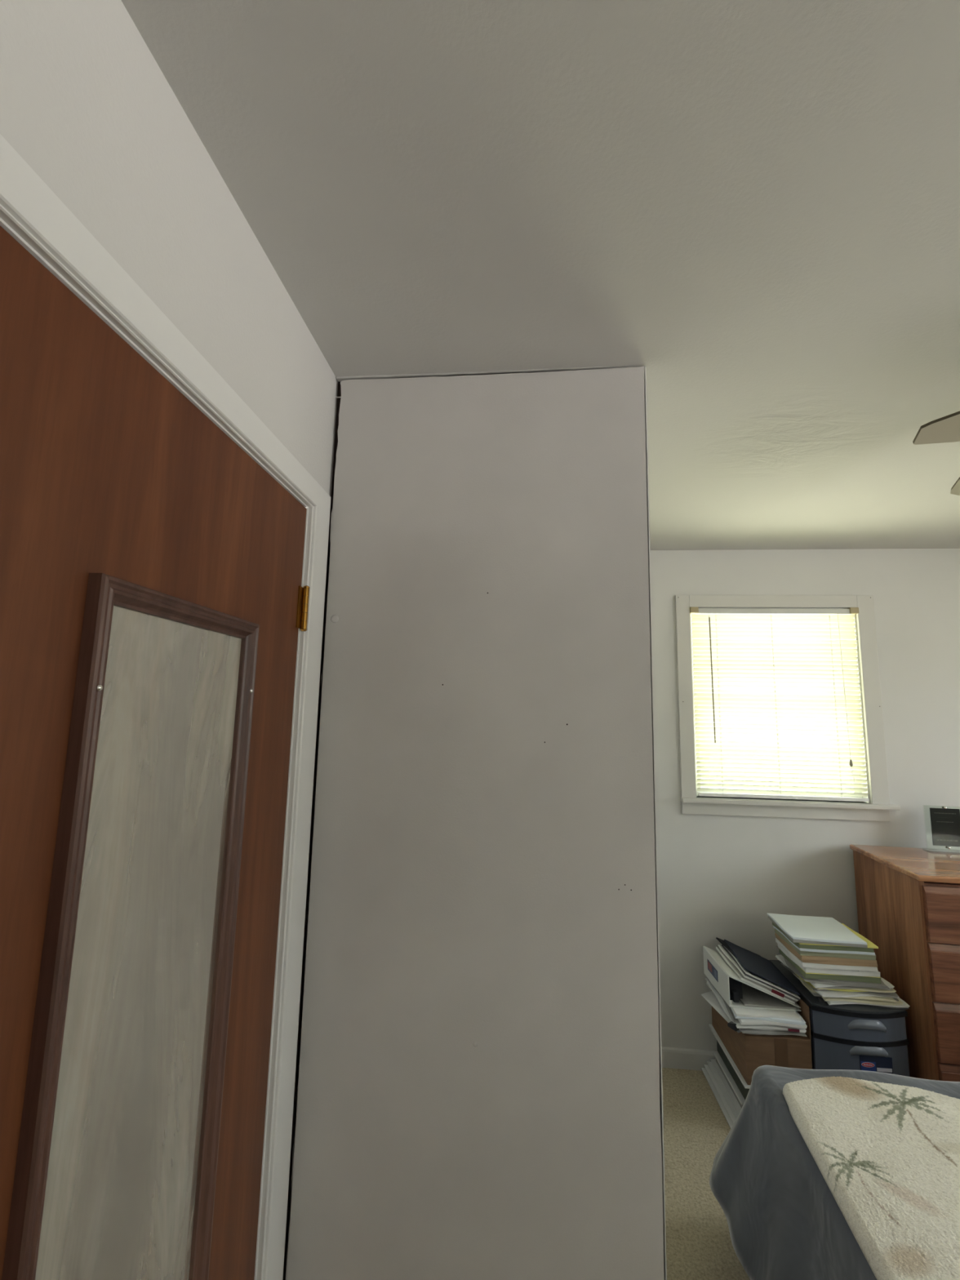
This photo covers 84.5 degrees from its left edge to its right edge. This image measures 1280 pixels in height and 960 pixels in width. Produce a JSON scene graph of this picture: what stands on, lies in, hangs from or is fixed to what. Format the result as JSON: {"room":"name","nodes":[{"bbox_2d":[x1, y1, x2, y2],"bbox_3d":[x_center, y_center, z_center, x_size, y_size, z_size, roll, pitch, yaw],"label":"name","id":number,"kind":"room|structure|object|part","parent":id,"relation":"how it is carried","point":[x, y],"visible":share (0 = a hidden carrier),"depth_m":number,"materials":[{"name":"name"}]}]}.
{"room":"bedroom","nodes":[
{"label":"bedroom","id":0,"kind":"room"},
{"bbox_2d":[0,0,337,1279],"bbox_3d":[-0.561,0.369,0.064,0.120,2.440,5.728,0,-8,5],"label":"wall","id":1,"kind":"structure","parent":0,"point":[86,103],"depth_m":0.71,"materials":[{"name":"paint"}]},
{"bbox_2d":[0,225,310,1279],"bbox_3d":[-0.459,0.654,0.689,0.056,2.024,0.781,0,-8,5],"label":"door","id":2,"kind":"structure","parent":1,"relation":"in","point":[107,467],"depth_m":0.62,"materials":[{"name":"brown wood"}]},
{"bbox_2d":[1,573,259,1279],"bbox_3d":[-0.433,0.578,0.692,0.022,1.272,0.355,0,-8,5],"label":"mirror","id":3,"kind":"object","parent":2,"relation":"attached to","point":[115,1178],"visible":1,"depth_m":0.68,"materials":[{"name":"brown mirror"}]},
{"bbox_3d":[-0.421,-0.037,0.776,0.020,0.030,0.355,0,-8,5],"label":"frame rail","id":4,"kind":"part","parent":3,"relation":"part of","materials":[{"name":"wood"}]},
{"bbox_2d":[0,133,330,1279],"bbox_3d":[-0.493,0.626,0.691,0.126,2.104,0.953,0,-8,5],"label":"door frame","id":5,"kind":"structure","parent":1,"relation":"attached to","point":[28,205],"depth_m":1.02,"materials":[{"name":"paint"}]},
{"bbox_3d":[-0.417,-0.386,0.823,0.016,0.060,0.953,0,-8,5],"label":"head casing","id":6,"kind":"part","parent":5,"relation":"part of","materials":[{"name":"paint"}]},
{"bbox_3d":[-0.400,0.685,1.113,0.016,2.104,0.086,0,-8,5],"label":"casing","id":7,"kind":"part","parent":5,"relation":"part of","materials":[{"name":"paint"}]},
{"bbox_2d":[283,365,666,1279],"bbox_3d":[0.058,0.633,1.909,0.784,2.440,1.506,0,-8,5],"label":"wall partition","id":8,"kind":"structure","parent":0,"point":[478,1095],"depth_m":1.18,"materials":[{"name":"white paint"}]},
{"bbox_2d":[120,0,959,550],"bbox_3d":[1.419,-0.896,0.062,4.201,0.150,5.728,0,-8,5],"label":"ceiling","id":9,"kind":"structure","parent":0,"point":[753,206],"depth_m":0.90,"materials":[{"name":"paint"}]},
{"bbox_2d":[912,411,959,495],"bbox_3d":[1.510,-0.515,1.218,0.875,0.290,0.872,0,-8,5],"label":"ceiling fan","id":10,"kind":"object","parent":9,"relation":"hanging from","point":[946,428],"visible":1,"depth_m":1.30,"materials":[{"name":"beige wood"}]},
{"bbox_3d":[1.224,-0.523,1.255,0.300,0.008,0.130,0,-21,11],"label":"blade","id":11,"kind":"part","parent":10,"relation":"part of","materials":[{"name":"beige wood"}]},
{"bbox_3d":[1.485,-0.483,1.506,0.130,0.008,0.300,15,-9,-5],"label":"blade","id":12,"kind":"part","parent":10,"relation":"part of","materials":[{"name":"beige wood"}]},
{"bbox_2d":[662,1067,750,1279],"bbox_3d":[1.365,1.654,-0.285,4.201,0.120,5.728,0,-8,5],"label":"floor","id":13,"kind":"structure","parent":0,"point":[699,1244],"depth_m":1.81,"materials":[{"name":"beige carpet"}]},
{"bbox_2d":[701,1067,733,1128],"bbox_3d":[1.127,1.919,2.197,0.286,0.014,0.367,0,-8,5],"label":"portfolio","id":14,"kind":"object","parent":13,"relation":"on","point":[704,1069],"visible":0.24,"depth_m":2.20,"materials":[{"name":"grey plastic"}]},
{"bbox_2d":[704,1064,736,1124],"bbox_3d":[1.135,1.905,2.204,0.273,0.013,0.355,0,-8,5],"label":"portfolio","id":15,"kind":"object","parent":14,"relation":"on","point":[730,1112],"visible":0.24,"depth_m":2.21,"materials":[{"name":"grey plastic"}]},
{"bbox_2d":[706,1061,738,1118],"bbox_3d":[1.142,1.893,2.211,0.260,0.013,0.343,0,-8,5],"label":"portfolio","id":16,"kind":"object","parent":15,"relation":"on","point":[718,1080],"visible":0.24,"depth_m":2.21,"materials":[{"name":"grey plastic"}]},
{"bbox_2d":[710,1058,741,1113],"bbox_3d":[1.150,1.880,2.219,0.246,0.012,0.331,0,-8,5],"label":"portfolio","id":17,"kind":"object","parent":16,"relation":"on","point":[721,1075],"visible":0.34,"depth_m":2.22,"materials":[{"name":"grey plastic"}]},
{"bbox_2d":[714,1053,745,1108],"bbox_3d":[1.158,1.859,2.221,0.231,0.030,0.307,0,-8,5],"label":"portfolio","id":18,"kind":"object","parent":17,"relation":"on","point":[740,1100],"visible":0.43,"depth_m":2.22,"materials":[{"name":"grey plastic"}]},
{"bbox_2d":[716,1040,749,1099],"bbox_3d":[1.163,1.777,2.195,0.226,0.094,0.360,0,-8,5],"label":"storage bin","id":19,"kind":"object","parent":18,"relation":"on","point":[744,1091],"visible":0.12,"depth_m":2.19,"materials":[{"name":"black plastic"}]},
{"bbox_2d":[708,1024,750,1088],"bbox_3d":[1.147,1.724,2.191,0.250,0.008,0.405,0,-8,5],"label":"board","id":20,"kind":"object","parent":19,"relation":"on","point":[732,1063],"visible":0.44,"depth_m":2.16,"materials":[{"name":"white paper"}]},
{"bbox_2d":[711,990,812,1084],"bbox_3d":[1.157,1.576,2.207,0.241,0.287,0.391,0,-8,5],"label":"cardboard box","id":21,"kind":"object","parent":20,"relation":"on","point":[748,1052],"visible":0.44,"depth_m":2.02,"materials":[{"name":"brown cardboard"}]},
{"bbox_2d":[701,991,740,1032],"bbox_3d":[1.025,1.545,2.216,0.115,0.005,0.338,1,-8,1],"label":"loose sheet","id":22,"kind":"object","parent":21,"relation":"on","point":[709,997],"visible":0.43,"depth_m":2.25,"materials":[{"name":"white paper"}]},
{"bbox_3d":[1.038,1.632,2.211,0.004,0.172,0.382,0,-8,5],"label":"wall panel","id":23,"kind":"part","parent":21,"relation":"part of","materials":[{"name":"brown cardboard"}]},
{"bbox_2d":[706,982,788,1035],"bbox_3d":[1.136,1.538,2.209,0.250,0.010,0.360,1,-8,4],"label":"sheaf","id":24,"kind":"object","parent":21,"relation":"on","point":[706,983],"visible":0.08,"depth_m":2.03,"materials":[{"name":"white paper"}]},
{"bbox_2d":[708,986,807,1036],"bbox_3d":[1.138,1.527,2.195,0.251,0.006,0.375,1,-8,4],"label":"sheaf","id":25,"kind":"object","parent":24,"relation":"on","point":[749,1031],"visible":0.12,"depth_m":2.02,"materials":[{"name":"white paper"}]},
{"bbox_2d":[704,977,786,1031],"bbox_3d":[1.133,1.521,2.213,0.260,0.009,0.372,0,-8,6],"label":"sheaf","id":26,"kind":"object","parent":25,"relation":"on","point":[722,1004],"visible":0.1,"depth_m":2.13,"materials":[{"name":"white paper"}]},
{"bbox_2d":[706,980,806,1032],"bbox_3d":[1.131,1.509,2.193,0.261,0.008,0.363,1,-8,5],"label":"sheaf","id":27,"kind":"object","parent":26,"relation":"on","point":[738,1025],"visible":0.19,"depth_m":2.03,"materials":[{"name":"white paper"}]},
{"bbox_2d":[706,977,739,1022],"bbox_3d":[1.134,1.504,2.212,0.256,0.006,0.364,0,-8,7],"label":"sheaf","id":28,"kind":"object","parent":27,"relation":"on","point":[729,1009],"visible":0.12,"depth_m":2.12,"materials":[{"name":"white paper"}]},
{"bbox_2d":[711,982,807,1028],"bbox_3d":[1.137,1.494,2.195,0.251,0.010,0.371,1,-8,4],"label":"sheaf","id":29,"kind":"object","parent":28,"relation":"on","point":[743,1021],"visible":0.16,"depth_m":2.02,"materials":[{"name":"white paper"}]},
{"bbox_2d":[731,1008,805,1025],"bbox_3d":[1.137,1.484,2.201,0.261,0.009,0.362,0,-8,8],"label":"sheaf","id":30,"kind":"object","parent":29,"relation":"on","point":[802,1022],"visible":0.19,"depth_m":2.03,"materials":[{"name":"white paper"}]},
{"bbox_2d":[730,1007,801,1021],"bbox_3d":[1.134,1.476,2.207,0.249,0.008,0.361,0,-8,6],"label":"sheaf","id":31,"kind":"object","parent":30,"relation":"on","point":[739,1011],"visible":0.32,"depth_m":2.05,"materials":[{"name":"white paper"}]},
{"bbox_2d":[702,946,800,1011],"bbox_3d":[1.132,1.419,2.230,0.274,0.115,0.290,1,-9,4],"label":"ring binder","id":32,"kind":"object","parent":31,"relation":"on","point":[735,992],"visible":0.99,"depth_m":2.14,"materials":[{"name":"white plastic"}]},
{"bbox_3d":[1.021,1.424,2.111,0.022,0.038,0.020,1,-9,4],"label":"ring lever","id":33,"kind":"part","parent":32,"relation":"part of","materials":[{"name":"black plastic"}]},
{"bbox_2d":[715,946,795,1003],"bbox_3d":[1.152,1.411,2.236,0.208,0.088,0.291,0,-8,5],"label":"folder","id":34,"kind":"object","parent":32,"relation":"on","point":[738,974],"visible":0.27,"depth_m":2.11,"materials":[{"name":"white paper"}]},
{"bbox_2d":[724,938,799,995],"bbox_3d":[1.190,1.384,2.248,0.207,0.094,0.305,0,-8,11],"label":"folder","id":35,"kind":"object","parent":34,"relation":"on","point":[754,963],"visible":0.99,"depth_m":2.22,"materials":[{"name":"black plastic"}]},
{"bbox_2d":[716,945,796,1002],"bbox_3d":[1.159,1.406,2.236,0.206,0.087,0.292,1,-8,4],"label":"folder","id":36,"kind":"object","parent":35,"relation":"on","point":[726,957],"visible":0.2,"depth_m":2.11,"materials":[{"name":"grey paper"}]},
{"bbox_2d":[717,944,798,1000],"bbox_3d":[1.164,1.400,2.236,0.207,0.086,0.290,1,-8,4],"label":"folder","id":37,"kind":"object","parent":36,"relation":"on","point":[722,948],"visible":0.26,"depth_m":2.12,"materials":[{"name":"white paper"}]},
{"bbox_2d":[721,944,800,1000],"bbox_3d":[1.176,1.398,2.236,0.206,0.084,0.291,0,-8,6],"label":"folder","id":38,"kind":"object","parent":37,"relation":"on","point":[723,947],"visible":0.27,"depth_m":2.11,"materials":[{"name":"paper"}]},
{"bbox_2d":[724,946,799,999],"bbox_3d":[1.180,1.393,2.236,0.206,0.086,0.290,0,-8,7],"label":"folder","id":39,"kind":"object","parent":38,"relation":"on","point":[746,971],"visible":0.22,"depth_m":2.11,"materials":[{"name":"white paper"}]},
{"bbox_2d":[715,937,777,985],"bbox_3d":[1.188,1.393,2.270,0.207,0.095,0.318,1,-8,-1],"label":"folder","id":40,"kind":"object","parent":39,"relation":"on","point":[722,942],"visible":0.22,"depth_m":2.34,"materials":[{"name":"black plastic"}]},
{"bbox_2d":[771,989,784,997],"bbox_3d":[1.177,1.396,2.087,0.049,0.029,0.003,0,-8,5],"label":"tab","id":41,"kind":"object","parent":37,"relation":"attached to","point":[773,991],"visible":1,"depth_m":2.09,"materials":[{"name":"red"}]},
{"bbox_2d":[727,1021,738,1031],"bbox_3d":[0.998,1.499,2.053,0.058,0.037,0.039,-6,-11,43],"label":"binder clip","id":42,"kind":"object","parent":27,"relation":"attached to","point":[731,1024],"visible":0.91,"depth_m":2.05,"materials":[{"name":"black metal"}]},
{"bbox_2d":[787,1028,799,1032],"bbox_3d":[1.193,1.484,2.009,0.040,0.008,0.004,2,-8,5],"label":"tab","id":43,"kind":"object","parent":27,"relation":"attached to","point":[788,1029],"visible":1,"depth_m":2.01,"materials":[{"name":"red plastic"}]},
{"bbox_3d":[1.137,1.607,2.010,0.238,0.172,0.004,0,-8,5],"label":"wall panel","id":44,"kind":"part","parent":21,"relation":"part of","materials":[{"name":"brown cardboard"}]},
{"bbox_2d":[769,960,910,1076],"bbox_3d":[1.444,1.665,2.126,0.342,0.512,0.406,0,-8,5],"label":"plastic drawer unit","id":45,"kind":"object","parent":13,"relation":"on","point":[851,1037],"visible":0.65,"depth_m":1.97,"materials":[{"name":"grey plastic"}]},
{"bbox_3d":[1.450,1.415,2.166,0.334,0.006,0.394,0,-8,5],"label":"lid","id":46,"kind":"part","parent":45,"relation":"part of","materials":[{"name":"grey plastic"}]},
{"bbox_2d":[792,973,909,1009],"bbox_3d":[1.478,1.407,2.143,0.321,0.004,0.280,0,-8,7],"label":"sheaf","id":47,"kind":"object","parent":45,"relation":"on","point":[820,998],"visible":0.15,"depth_m":2.01,"materials":[{"name":"beige paper"}]},
{"bbox_2d":[792,973,910,1008],"bbox_3d":[1.477,1.401,2.135,0.309,0.006,0.283,1,-8,1],"label":"sheaf","id":48,"kind":"object","parent":47,"relation":"on","point":[829,1002],"visible":0.18,"depth_m":2.01,"materials":[{"name":"beige paper"}]},
{"bbox_2d":[794,974,903,1005],"bbox_3d":[1.461,1.393,2.141,0.296,0.008,0.288,1,-8,3],"label":"sheaf","id":49,"kind":"object","parent":48,"relation":"on","point":[825,998],"visible":0.13,"depth_m":2.01,"materials":[{"name":"beige paper"}]},
{"bbox_2d":[780,962,898,1000],"bbox_3d":[1.458,1.389,2.159,0.323,0.004,0.284,1,-8,5],"label":"sheaf","id":50,"kind":"object","parent":49,"relation":"on","point":[785,966],"visible":0.14,"depth_m":2.06,"materials":[{"name":"beige paper"}]},
{"bbox_2d":[799,977,898,1003],"bbox_3d":[1.455,1.380,2.138,0.310,0.007,0.269,-1,-8,13],"label":"sheaf","id":51,"kind":"object","parent":50,"relation":"on","point":[806,985],"visible":0.18,"depth_m":2.01,"materials":[{"name":"beige paper"}]},
{"bbox_2d":[782,963,899,998],"bbox_3d":[1.453,1.373,2.140,0.308,0.006,0.278,1,-8,0],"label":"sheaf","id":52,"kind":"object","parent":51,"relation":"on","point":[824,993],"visible":0.16,"depth_m":2.02,"materials":[{"name":"beige paper"}]},
{"bbox_2d":[811,986,898,997],"bbox_3d":[1.457,1.369,2.156,0.309,0.005,0.284,0,-8,8],"label":"sheaf","id":53,"kind":"object","parent":52,"relation":"on","point":[883,994],"visible":0.14,"depth_m":2.02,"materials":[{"name":"white paper"}]},
{"bbox_2d":[794,972,896,991],"bbox_3d":[1.448,1.365,2.166,0.324,0.004,0.289,1,-8,3],"label":"sheaf","id":54,"kind":"object","parent":53,"relation":"on","point":[808,983],"visible":0.14,"depth_m":2.03,"materials":[{"name":"beige paper"}]},
{"bbox_2d":[816,987,895,992],"bbox_3d":[1.444,1.357,2.150,0.302,0.006,0.270,1,-8,2],"label":"sheaf","id":55,"kind":"object","parent":54,"relation":"on","point":[870,989],"visible":0.12,"depth_m":2.02,"materials":[{"name":"white paper"}]},
{"bbox_2d":[776,953,867,988],"bbox_3d":[1.443,1.353,2.166,0.305,0.006,0.292,1,-8,0],"label":"sheaf","id":56,"kind":"object","parent":55,"relation":"on","point":[836,987],"visible":0.09,"depth_m":2.03,"materials":[{"name":"paper"}]},
{"bbox_2d":[775,955,894,988],"bbox_3d":[1.429,1.345,2.154,0.321,0.005,0.279,2,-8,-2],"label":"sheaf","id":57,"kind":"object","parent":56,"relation":"on","point":[780,957],"visible":0.21,"depth_m":2.04,"materials":[{"name":"white paper"}]},
{"bbox_2d":[800,976,892,991],"bbox_3d":[1.434,1.338,2.151,0.313,0.007,0.287,0,-8,11],"label":"sheaf","id":58,"kind":"object","parent":57,"relation":"on","point":[812,980],"visible":0.15,"depth_m":2.02,"materials":[{"name":"white paper"}]},
{"bbox_2d":[775,945,888,987],"bbox_3d":[1.423,1.331,2.160,0.322,0.006,0.286,-1,-8,14],"label":"sheaf","id":59,"kind":"object","parent":58,"relation":"on","point":[790,966],"visible":0.26,"depth_m":2.03,"materials":[{"name":"paper"}]},
{"bbox_2d":[778,948,880,983],"bbox_3d":[1.408,1.316,2.145,0.277,0.019,0.233,0,-8,6],"label":"bundle","id":60,"kind":"object","parent":59,"relation":"on","point":[850,978],"visible":0.24,"depth_m":2.04,"materials":[{"name":"paper"}]},
{"bbox_2d":[798,965,880,977],"bbox_3d":[1.408,1.304,2.144,0.277,0.002,0.233,1,-8,5],"label":"bundle","id":61,"kind":"object","parent":60,"relation":"on","point":[798,966],"visible":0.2,"depth_m":2.04,"materials":[{"name":"white paper"}]},
{"bbox_2d":[777,943,879,977],"bbox_3d":[1.403,1.294,2.144,0.277,0.017,0.233,1,-8,5],"label":"bundle","id":62,"kind":"object","parent":61,"relation":"on","point":[861,973],"visible":0.23,"depth_m":2.03,"materials":[{"name":"beige paper"}]},
{"bbox_3d":[1.397,1.284,2.145,0.145,0.002,0.233,0,-8,6],"label":"bundle","id":63,"kind":"object","parent":62,"relation":"on","visible":0},
{"bbox_2d":[775,937,878,972],"bbox_3d":[1.395,1.274,2.142,0.277,0.016,0.232,0,-8,6],"label":"bundle","id":64,"kind":"object","parent":63,"relation":"on","point":[809,965],"visible":0.2,"depth_m":2.03,"materials":[{"name":"white paper"}]},
{"bbox_2d":[775,936,877,967],"bbox_3d":[1.395,1.258,2.145,0.277,0.014,0.233,0,-8,6],"label":"bundle","id":65,"kind":"object","parent":64,"relation":"on","point":[830,962],"visible":0.23,"depth_m":2.03,"materials":[{"name":"paper"}]},
{"bbox_2d":[774,932,876,964],"bbox_3d":[1.391,1.244,2.142,0.277,0.013,0.232,0,-8,5],"label":"bundle","id":66,"kind":"object","parent":65,"relation":"on","point":[802,957],"visible":0.26,"depth_m":2.03,"materials":[{"name":"beige paper"}]},
{"bbox_2d":[774,928,875,959],"bbox_3d":[1.387,1.228,2.144,0.277,0.018,0.233,0,-8,6],"label":"bundle","id":67,"kind":"object","parent":66,"relation":"on","point":[864,957],"visible":0.26,"depth_m":2.04,"materials":[{"name":"paper"}]},
{"bbox_2d":[773,925,875,955],"bbox_3d":[1.385,1.213,2.141,0.277,0.010,0.233,0,-8,6],"label":"bundle","id":68,"kind":"object","parent":67,"relation":"on","point":[797,947],"visible":0.26,"depth_m":2.03,"materials":[{"name":"white paper"}]},
{"bbox_2d":[772,922,874,952],"bbox_3d":[1.380,1.199,2.142,0.277,0.016,0.233,0,-8,6],"label":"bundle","id":69,"kind":"object","parent":68,"relation":"on","point":[802,946],"visible":0.18,"depth_m":2.03,"materials":[{"name":"grey paper"}]},
{"bbox_2d":[799,923,878,948],"bbox_3d":[1.388,1.187,2.139,0.290,0.006,0.233,1,-8,5],"label":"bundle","id":70,"kind":"object","parent":69,"relation":"on","point":[869,944],"visible":0.17,"depth_m":2.04,"materials":[{"name":"yellow paper"}]},
{"bbox_2d":[768,915,867,947],"bbox_3d":[1.358,1.179,2.143,0.267,0.010,0.255,0,-8,8],"label":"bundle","id":71,"kind":"object","parent":70,"relation":"on","point":[769,917],"visible":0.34,"depth_m":2.03,"materials":[{"name":"grey paper"}]},
{"bbox_2d":[766,912,866,944],"bbox_3d":[1.355,1.169,2.144,0.267,0.008,0.255,0,-8,8],"label":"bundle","id":72,"kind":"object","parent":71,"relation":"on","point":[821,929],"visible":1,"depth_m":2.12,"materials":[{"name":"white paper"}]},
{"bbox_3d":[1.449,1.475,2.159,0.330,0.082,0.392,0,-8,5],"label":"drawer","id":73,"kind":"part","parent":45,"relation":"part of","materials":[{"name":"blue plastic"}]},
{"bbox_3d":[1.446,1.613,2.140,0.330,0.165,0.392,0,-8,5],"label":"drawer","id":74,"kind":"part","parent":45,"relation":"part of","materials":[{"name":"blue plastic"}]},
{"bbox_3d":[1.442,1.438,1.968,0.137,0.047,0.033,0,-8,5],"label":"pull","id":75,"kind":"part","parent":45,"relation":"part of","materials":[{"name":"grey plastic"}]},
{"bbox_3d":[1.432,1.589,1.945,0.052,0.066,0.001,0,-8,5],"label":"label panel","id":76,"kind":"part","parent":45,"relation":"part of","materials":[{"name":"blue paper"}]},
{"bbox_3d":[1.440,1.525,1.956,0.137,0.047,0.033,0,-8,5],"label":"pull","id":77,"kind":"part","parent":45,"relation":"part of","materials":[{"name":"grey plastic"}]},
{"bbox_3d":[1.487,1.580,1.941,0.052,0.012,0.001,0,-8,5],"label":"label panel","id":78,"kind":"part","parent":45,"relation":"part of","materials":[{"name":"grey paper"}]},
{"bbox_2d":[849,844,959,1081],"bbox_3d":[2.103,1.432,2.074,0.888,1.047,0.489,0,-8,9],"label":"dresser","id":79,"kind":"object","parent":13,"relation":"on","point":[908,899],"visible":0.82,"depth_m":2.01,"materials":[{"name":"brown wood"}]},
{"bbox_3d":[2.075,1.018,1.901,0.840,0.196,0.019,0,-8,9],"label":"drawer","id":80,"kind":"part","parent":79,"relation":"part of","materials":[{"name":"brown wood"}]},
{"bbox_2d":[922,804,959,853],"bbox_3d":[2.080,0.843,2.361,0.164,0.196,0.065,0,-8,9],"label":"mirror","id":81,"kind":"object","parent":79,"relation":"on","point":[944,821],"visible":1,"depth_m":2.36,"materials":[{"name":"black glass"}]},
{"bbox_3d":[2.070,1.405,1.872,0.824,0.985,0.028,0,-8,9],"label":"frame","id":82,"kind":"part","parent":79,"relation":"part of","materials":[{"name":"brown wood"}]},
{"bbox_3d":[2.071,1.218,1.874,0.840,0.196,0.019,0,-8,9],"label":"drawer","id":83,"kind":"part","parent":79,"relation":"part of","materials":[{"name":"brown wood"}]},
{"bbox_3d":[2.066,1.418,1.847,0.840,0.196,0.019,0,-8,9],"label":"drawer","id":84,"kind":"part","parent":79,"relation":"part of","materials":[{"name":"brown wood"}]},
{"bbox_3d":[2.062,1.618,1.819,0.840,0.196,0.019,0,-8,9],"label":"drawer","id":85,"kind":"part","parent":79,"relation":"part of","materials":[{"name":"brown wood"}]},
{"bbox_3d":[1.444,1.430,0.479,1.385,0.535,2.030,0,-8,5],"label":"bed","id":86,"kind":"object","parent":13,"relation":"on","visible":0},
{"bbox_2d":[709,1065,959,1279],"bbox_3d":[1.440,1.337,0.515,1.695,0.386,2.357,0,-8,5],"label":"bedspread","id":87,"kind":"object","parent":86,"relation":"on","point":[784,1221],"visible":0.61,"depth_m":1.36,"materials":[{"name":"fabric"}]},
{"bbox_2d":[782,1075,959,1279],"bbox_3d":[1.248,1.167,0.887,1.162,0.043,1.197,0,-8,5],"label":"throw","id":88,"kind":"object","parent":87,"relation":"on","point":[887,1155],"visible":1,"depth_m":1.21,"materials":[{"name":"beige fabric"}]},
{"bbox_2d":[650,548,959,1050],"bbox_3d":[1.732,0.758,2.566,4.001,2.440,0.120,0,-8,5],"label":"wall","id":89,"kind":"structure","parent":0,"point":[720,877],"depth_m":2.52,"materials":[{"name":"paint"}]},
{"bbox_2d":[661,1046,718,1071],"bbox_3d":[1.991,1.920,2.315,3.019,0.080,0.013,0,-8,5],"label":"baseboard","id":90,"kind":"structure","parent":89,"relation":"attached to","point":[672,1057],"depth_m":2.40,"materials":[{"name":"paint"}]},
{"bbox_2d":[675,595,900,821],"bbox_3d":[1.474,0.316,2.627,0.976,1.077,0.165,0,-8,5],"label":"window","id":91,"kind":"structure","parent":89,"relation":"in","point":[878,807],"depth_m":2.57,"materials":[{"name":"paint"}]},
{"bbox_3d":[1.020,0.268,2.628,0.067,1.001,0.017,0,-8,5],"label":"casing","id":92,"kind":"part","parent":91,"relation":"part of","materials":[{"name":"paint"}]},
{"bbox_3d":[1.466,0.095,2.716,0.785,0.473,0.028,0,-8,5],"label":"sash","id":93,"kind":"part","parent":91,"relation":"part of","materials":[{"name":"white plastic"}]},
{"bbox_3d":[1.462,-0.193,2.652,0.801,0.062,0.017,0,-8,5],"label":"casing","id":94,"kind":"part","parent":91,"relation":"part of","materials":[{"name":"paint"}]},
{"bbox_3d":[1.453,0.532,2.621,0.785,0.490,0.028,0,-8,5],"label":"sash","id":95,"kind":"part","parent":91,"relation":"part of","materials":[{"name":"white glass"}]},
{"bbox_2d":[689,607,869,801],"bbox_3d":[1.451,0.297,2.577,0.801,0.928,0.054,0,-8,5],"label":"window blind","id":96,"kind":"object","parent":91,"relation":"attached to","point":[776,627],"visible":1,"depth_m":2.59,"materials":[{"name":"white plastic"}]},
{"bbox_3d":[1.178,0.306,2.611,0.007,0.884,0.027,0,-8,5],"label":"ladder cord","id":97,"kind":"part","parent":96,"relation":"part of","materials":[{"name":"white fabric"}]},
{"bbox_3d":[1.442,0.309,2.587,0.007,0.884,0.027,0,-8,5],"label":"ladder cord","id":98,"kind":"part","parent":96,"relation":"part of","materials":[{"name":"white fabric"}]},
{"bbox_3d":[1.443,0.750,2.526,0.773,0.016,0.024,0,-8,5],"label":"rail","id":99,"kind":"part","parent":96,"relation":"part of","materials":[{"name":"white plastic"}]},
{"bbox_3d":[1.717,0.311,2.562,0.007,0.884,0.027,0,-8,5],"label":"ladder cord","id":100,"kind":"part","parent":96,"relation":"part of","materials":[{"name":"white fabric"}]},
{"bbox_3d":[1.756,0.269,2.535,0.021,0.805,0.006,-2,-9,24],"label":"pull cord","id":101,"kind":"part","parent":96,"relation":"part of","materials":[{"name":"white plastic"}]},
{"bbox_3d":[1.462,0.779,2.529,0.976,0.022,0.095,0,-8,5],"label":"sill","id":102,"kind":"part","parent":91,"relation":"part of","materials":[{"name":"paint"}]},
{"bbox_3d":[1.890,0.276,2.549,0.078,1.001,0.017,0,-8,5],"label":"casing","id":103,"kind":"part","parent":91,"relation":"part of","materials":[{"name":"paint"}]}
]}

